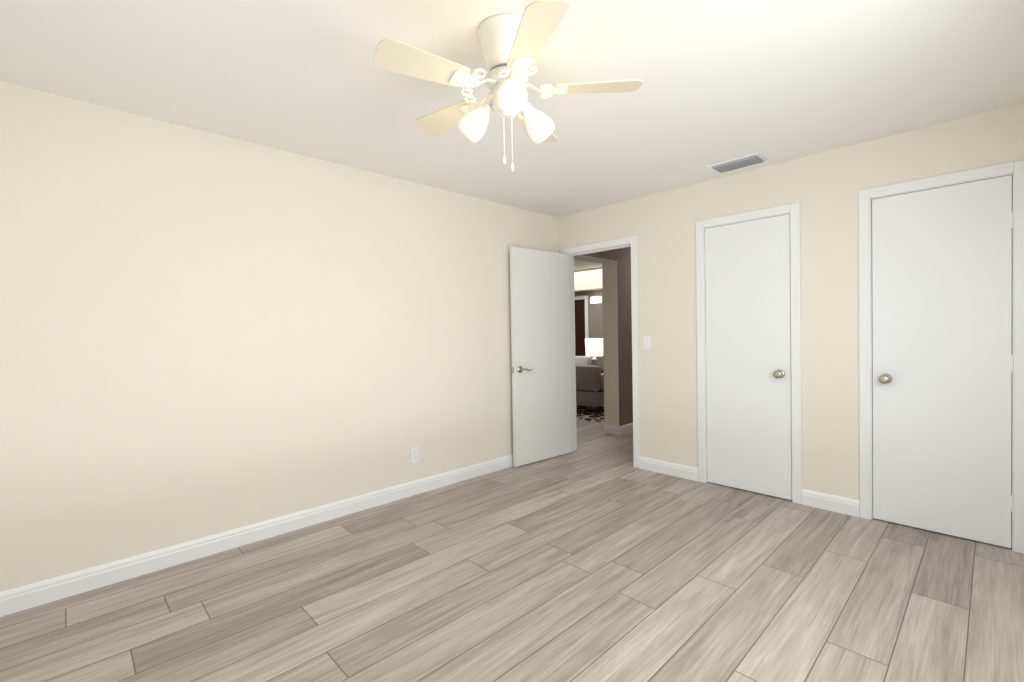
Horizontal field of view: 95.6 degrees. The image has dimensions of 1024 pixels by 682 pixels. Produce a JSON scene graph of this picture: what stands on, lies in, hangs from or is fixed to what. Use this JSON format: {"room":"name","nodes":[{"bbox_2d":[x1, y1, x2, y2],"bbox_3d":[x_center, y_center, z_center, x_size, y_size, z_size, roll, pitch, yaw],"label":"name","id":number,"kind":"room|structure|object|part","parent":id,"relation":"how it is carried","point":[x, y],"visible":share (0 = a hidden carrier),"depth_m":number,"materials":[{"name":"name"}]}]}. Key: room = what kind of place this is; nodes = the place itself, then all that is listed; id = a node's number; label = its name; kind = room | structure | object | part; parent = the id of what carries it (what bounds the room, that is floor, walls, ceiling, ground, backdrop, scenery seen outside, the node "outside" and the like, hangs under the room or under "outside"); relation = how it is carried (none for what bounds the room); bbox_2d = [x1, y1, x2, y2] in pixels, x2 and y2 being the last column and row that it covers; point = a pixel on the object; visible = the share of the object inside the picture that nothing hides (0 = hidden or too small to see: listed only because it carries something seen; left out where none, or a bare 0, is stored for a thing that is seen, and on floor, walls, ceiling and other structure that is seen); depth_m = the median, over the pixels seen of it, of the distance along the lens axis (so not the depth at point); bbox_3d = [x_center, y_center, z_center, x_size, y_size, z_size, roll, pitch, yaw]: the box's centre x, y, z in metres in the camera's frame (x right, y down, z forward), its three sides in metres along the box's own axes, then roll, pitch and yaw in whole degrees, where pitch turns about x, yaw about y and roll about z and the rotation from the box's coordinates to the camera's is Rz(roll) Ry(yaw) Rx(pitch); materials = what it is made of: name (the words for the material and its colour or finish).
{"room":"empty bedroom","nodes":[
{"label":"empty bedroom","id":0,"kind":"room"},
{"bbox_2d":[0,81,632,591],"bbox_3d":[-0.057,-0.046,4.337,8.420,2.400,0.200,-2,1,-44],"label":"wall","id":1,"kind":"structure","parent":0,"point":[204,333],"depth_m":2.67,"materials":[{"name":"beige paint"}]},
{"bbox_2d":[0,454,512,616],"bbox_3d":[-1.200,1.143,3.129,4.800,0.106,0.016,-2,1,-44],"label":"baseboard","id":2,"kind":"structure","parent":1,"relation":"attached to","point":[21,598],"depth_m":2.64,"materials":[{"name":"white wood"}]},
{"bbox_2d":[411,447,418,463],"bbox_3d":[-0.745,0.880,3.571,0.072,0.117,0.009,-2,1,-44],"label":"electrical outlet plate","id":3,"kind":"object","parent":1,"relation":"attached to","point":[414,455],"visible":1,"depth_m":3.56,"materials":[{"name":"white plastic"}]},
{"bbox_2d":[510,247,570,466],"bbox_3d":[0.312,0.138,4.449,0.766,2.000,0.093,-2,1,-40],"label":"entry door","id":4,"kind":"structure","parent":1,"relation":"in","point":[540,336],"depth_m":4.41,"materials":[{"name":"white wood"}]},
{"bbox_3d":[0.097,0.260,4.258,0.184,0.066,0.080,-2,1,-40],"label":"handle","id":5,"kind":"part","parent":4,"relation":"part of","materials":[{"name":"silver metal"}]},
{"bbox_2d":[574,255,618,425],"bbox_3d":[0.861,0.098,5.221,0.880,2.050,0.204,-2,1,-44],"label":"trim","id":6,"kind":"structure","parent":1,"relation":"attached to","point":[610,343],"depth_m":5.51,"materials":[{"name":"beige paint"}]},
{"bbox_2d":[616,423,632,435],"bbox_3d":[2.161,1.028,6.323,2.524,0.106,0.016,-2,1,-44],"label":"baseboard","id":7,"kind":"structure","parent":1,"relation":"attached to","point":[624,429],"depth_m":5.52,"materials":[{"name":"white wood"}]},
{"bbox_2d":[0,419,1023,681],"bbox_3d":[-0.583,1.210,5.123,8.690,0.120,9.440,-2,1,-44],"label":"floor","id":8,"kind":"structure","parent":0,"point":[596,557],"depth_m":2.14,"materials":[{"name":"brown wood"}]},
{"bbox_2d":[576,405,603,421],"bbox_3d":[0.886,1.071,7.869,1.820,0.008,2.680,-2,1,-44],"label":"patterned rug","id":9,"kind":"object","parent":8,"relation":"on","point":[586,413],"visible":0.14,"depth_m":6.90,"materials":[{"name":"black fabric"}]},
{"bbox_2d":[575,356,603,414],"bbox_3d":[1.217,0.651,7.271,0.830,0.834,0.840,-2,1,-44],"label":"armchair","id":10,"kind":"object","parent":9,"relation":"on","point":[589,384],"visible":0.44,"depth_m":6.80,"materials":[{"name":"fabric"}]},
{"bbox_3d":[1.460,0.781,8.171,0.500,0.540,0.500,-2,1,-44],"label":"side table","id":11,"kind":"object","parent":9,"relation":"on","visible":0},
{"bbox_2d":[585,338,602,365],"bbox_3d":[1.450,0.233,8.161,0.330,0.555,0.330,-2,1,-44],"label":"table lamp","id":12,"kind":"object","parent":11,"relation":"on","point":[594,348],"visible":0.83,"depth_m":8.03,"materials":[{"name":"fabric"}]},
{"bbox_3d":[1.448,0.110,8.159,0.330,0.310,0.330,-2,1,-44],"label":"lamp shade","id":13,"kind":"part","parent":12,"relation":"part of","materials":[{"name":"white fabric"}]},
{"bbox_2d":[0,0,1023,270],"bbox_3d":[-0.627,-1.309,5.079,8.690,0.120,9.440,-2,1,-44],"label":"ceiling","id":14,"kind":"structure","parent":0,"point":[770,80],"depth_m":2.13,"materials":[{"name":"white paint"}]},
{"bbox_2d":[373,0,641,171],"bbox_3d":[-0.044,-0.931,1.820,0.990,0.542,0.978,-2,1,-44],"label":"fan","id":15,"kind":"object","parent":14,"relation":"hanging from","point":[513,46],"visible":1,"depth_m":1.72,"materials":[{"name":"white wood"}]},
{"bbox_2d":[707,152,768,173],"bbox_3d":[1.593,-1.247,3.280,0.220,0.018,0.340,-2,1,-44],"label":"ceiling vent","id":16,"kind":"object","parent":14,"relation":"in","point":[739,163],"visible":0.98,"depth_m":3.25,"materials":[{"name":"white metal"}]},
{"bbox_2d":[574,267,602,291],"bbox_3d":[1.023,-1.161,9.283,0.249,0.380,5.430,-2,1,-44],"label":"soffit","id":17,"kind":"structure","parent":0,"point":[587,279],"depth_m":8.70,"materials":[{"name":"beige paint"}]},
{"bbox_2d":[575,289,603,368],"bbox_3d":[1.174,-0.156,9.429,0.120,2.400,5.430,-2,1,-44],"label":"wall","id":18,"kind":"structure","parent":0,"point":[595,320],"depth_m":8.89,"materials":[{"name":"brown paint"}]},
{"bbox_2d":[575,299,584,355],"bbox_3d":[1.315,0.114,9.197,0.011,1.851,0.354,-2,1,-44],"label":"panel","id":19,"kind":"object","parent":18,"relation":"attached to","point":[579,327],"visible":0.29,"depth_m":9.15,"materials":[{"name":"brown wood"}]},
{"bbox_2d":[575,295,588,355],"bbox_3d":[1.312,0.081,9.194,0.020,1.930,0.500,-2,1,-44],"label":"door frame","id":20,"kind":"structure","parent":18,"relation":"attached to","point":[586,312],"depth_m":9.03,"materials":[{"name":"white wood"}]},
{"bbox_2d":[590,296,602,302],"bbox_3d":[1.600,-0.778,8.791,0.119,0.120,0.240,-2,1,-44],"label":"sconce","id":21,"kind":"object","parent":18,"relation":"attached to","point":[597,299],"visible":0.96,"depth_m":8.73,"materials":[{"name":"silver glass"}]},
{"bbox_2d":[559,102,1023,499],"bbox_3d":[1.836,-0.064,3.480,0.120,2.400,3.720,-2,1,-44],"label":"wall","id":22,"kind":"structure","parent":0,"point":[823,188],"depth_m":3.18,"materials":[{"name":"beige paint"}]},
{"bbox_2d":[560,236,639,467],"bbox_3d":[0.868,0.099,4.492,0.152,2.073,0.876,-2,1,-44],"label":"door frame","id":23,"kind":"structure","parent":22,"relation":"attached to","point":[632,240],"depth_m":4.26,"materials":[{"name":"white wood"}]},
{"bbox_2d":[643,336,650,349],"bbox_3d":[1.182,0.017,4.065,0.015,0.117,0.072,-2,1,-44],"label":"switch plate","id":24,"kind":"object","parent":22,"relation":"attached to","point":[646,342],"visible":1,"depth_m":4.06,"materials":[{"name":"white plastic"}]},
{"bbox_2d":[639,456,697,480],"bbox_3d":[1.325,1.084,3.954,0.016,0.106,0.536,-2,1,-44],"label":"baseboard","id":25,"kind":"structure","parent":22,"relation":"attached to","point":[673,469],"depth_m":3.94,"materials":[{"name":"white wood"}]},
{"bbox_2d":[703,212,791,482],"bbox_3d":[1.798,0.110,3.527,0.122,2.053,0.646,-2,1,-44],"label":"door frame","id":26,"kind":"structure","parent":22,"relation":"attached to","point":[705,321],"depth_m":3.70,"materials":[{"name":"white wood"}]},
{"bbox_2d":[696,202,801,503],"bbox_3d":[1.745,0.090,3.476,0.103,2.096,0.732,-2,1,-44],"label":"closet door","id":27,"kind":"structure","parent":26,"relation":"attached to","point":[748,342],"depth_m":3.46,"materials":[{"name":"white wood"}]},
{"bbox_3d":[1.896,0.235,3.299,0.068,0.062,0.062,-2,1,-44],"label":"knob","id":28,"kind":"part","parent":27,"relation":"part of","materials":[{"name":"silver metal"}]},
{"bbox_2d":[802,489,859,516],"bbox_3d":[2.133,1.085,3.115,0.016,0.106,0.326,-2,1,-44],"label":"baseboard","id":29,"kind":"structure","parent":22,"relation":"attached to","point":[838,504],"depth_m":3.10,"materials":[{"name":"white wood"}]},
{"bbox_2d":[870,173,1013,550],"bbox_3d":[2.533,0.110,2.763,0.122,2.053,0.646,-2,1,-44],"label":"door frame","id":30,"kind":"structure","parent":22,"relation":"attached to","point":[1012,486],"depth_m":2.56,"materials":[{"name":"white wood"}]},
{"bbox_2d":[858,160,1023,553],"bbox_3d":[2.480,0.090,2.712,0.103,2.096,0.732,-2,1,-44],"label":"closet door","id":31,"kind":"structure","parent":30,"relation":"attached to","point":[943,363],"depth_m":2.70,"materials":[{"name":"white wood"}]},
{"bbox_3d":[2.308,0.236,2.871,0.068,0.062,0.062,-2,1,-44],"label":"knob","id":32,"kind":"part","parent":31,"relation":"part of","materials":[{"name":"silver metal"}]}
]}

